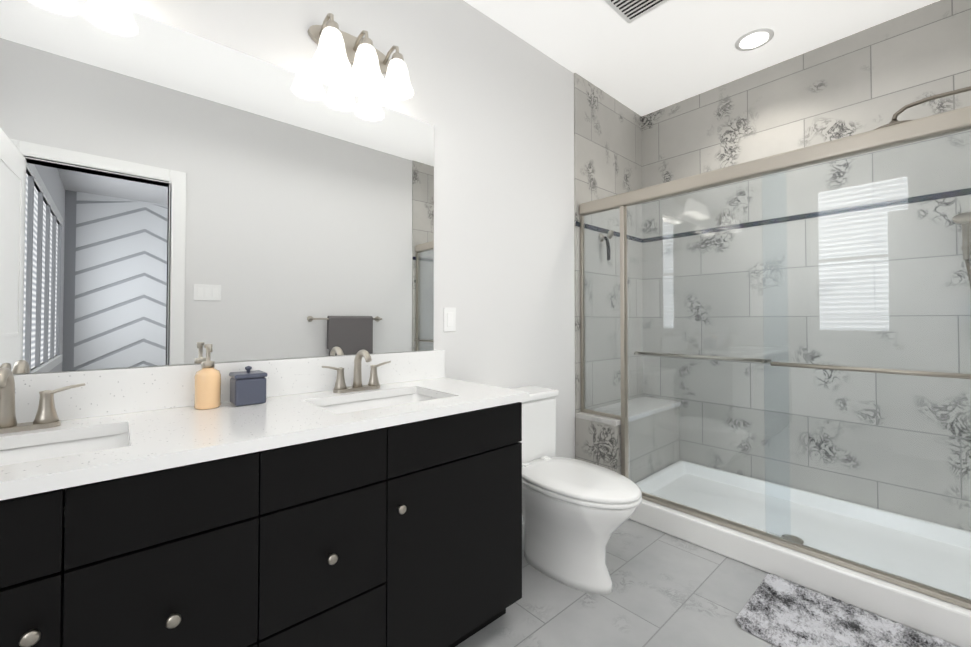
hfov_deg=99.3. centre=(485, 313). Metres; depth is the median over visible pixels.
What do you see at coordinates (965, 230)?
shower
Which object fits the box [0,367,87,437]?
faucet
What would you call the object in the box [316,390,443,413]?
sink
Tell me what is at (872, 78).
wall tile
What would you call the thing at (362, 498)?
bathroom vanity
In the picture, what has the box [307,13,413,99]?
sconce
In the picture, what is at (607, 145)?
wall tile
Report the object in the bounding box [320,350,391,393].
faucet
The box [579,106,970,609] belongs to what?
shower door
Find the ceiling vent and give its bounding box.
[604,0,668,23]
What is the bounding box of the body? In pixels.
[599,230,613,259]
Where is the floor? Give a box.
[455,519,957,646]
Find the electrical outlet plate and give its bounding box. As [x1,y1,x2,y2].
[444,308,455,331]
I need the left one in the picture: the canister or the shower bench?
the canister
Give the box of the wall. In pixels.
[13,0,574,458]
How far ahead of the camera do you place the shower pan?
2.01 m
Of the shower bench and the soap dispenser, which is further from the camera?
the shower bench
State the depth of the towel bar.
1.71 m
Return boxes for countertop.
[0,378,528,493]
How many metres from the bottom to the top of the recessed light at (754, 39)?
0.006 m
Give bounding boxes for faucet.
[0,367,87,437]
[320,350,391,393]
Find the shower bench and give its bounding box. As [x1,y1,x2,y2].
[576,397,680,482]
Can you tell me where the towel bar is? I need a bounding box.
[634,352,970,378]
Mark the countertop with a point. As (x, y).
(151, 437)
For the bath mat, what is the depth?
1.53 m
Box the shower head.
[874,86,970,129]
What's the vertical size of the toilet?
0.772 m
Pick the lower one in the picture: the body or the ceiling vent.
the body
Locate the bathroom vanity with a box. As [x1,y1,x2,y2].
[0,398,528,646]
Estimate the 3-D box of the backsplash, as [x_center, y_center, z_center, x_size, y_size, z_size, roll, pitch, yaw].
[-0.884,0.228,1.359,1.836,0.130,0.020,1,-1,-42]
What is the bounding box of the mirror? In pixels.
[0,0,433,373]
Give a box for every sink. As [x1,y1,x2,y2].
[0,426,123,461]
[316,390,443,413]
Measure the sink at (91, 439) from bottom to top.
0.152 m
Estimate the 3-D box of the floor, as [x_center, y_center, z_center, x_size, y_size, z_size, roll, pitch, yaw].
[0.451,1.216,1.209,4.110,0.100,2.200,1,-1,-42]
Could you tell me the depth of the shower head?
1.84 m
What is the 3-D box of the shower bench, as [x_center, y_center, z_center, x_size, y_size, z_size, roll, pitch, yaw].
[1.008,0.918,2.839,0.888,0.550,0.288,1,-1,-42]
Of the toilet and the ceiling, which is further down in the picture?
the toilet
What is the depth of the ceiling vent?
2.12 m
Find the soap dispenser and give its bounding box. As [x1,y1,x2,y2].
[194,344,220,409]
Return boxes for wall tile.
[574,73,642,458]
[642,0,970,531]
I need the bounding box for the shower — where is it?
[952,212,970,457]
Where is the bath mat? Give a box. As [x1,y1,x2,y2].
[736,574,956,646]
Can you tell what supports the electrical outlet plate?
attached to the wall
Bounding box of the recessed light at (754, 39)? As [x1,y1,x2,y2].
[735,28,773,50]
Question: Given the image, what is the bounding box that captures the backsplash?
[20,350,443,421]
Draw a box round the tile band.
[576,188,970,242]
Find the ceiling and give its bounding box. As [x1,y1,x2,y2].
[464,0,939,115]
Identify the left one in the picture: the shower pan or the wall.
the wall
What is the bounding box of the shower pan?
[628,460,970,646]
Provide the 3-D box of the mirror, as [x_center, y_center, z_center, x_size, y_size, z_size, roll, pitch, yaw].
[-0.957,-0.371,1.316,1.905,1.063,0.005,1,-1,-42]
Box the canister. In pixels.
[229,366,267,405]
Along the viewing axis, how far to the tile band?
2.49 m
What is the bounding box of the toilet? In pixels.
[513,386,641,594]

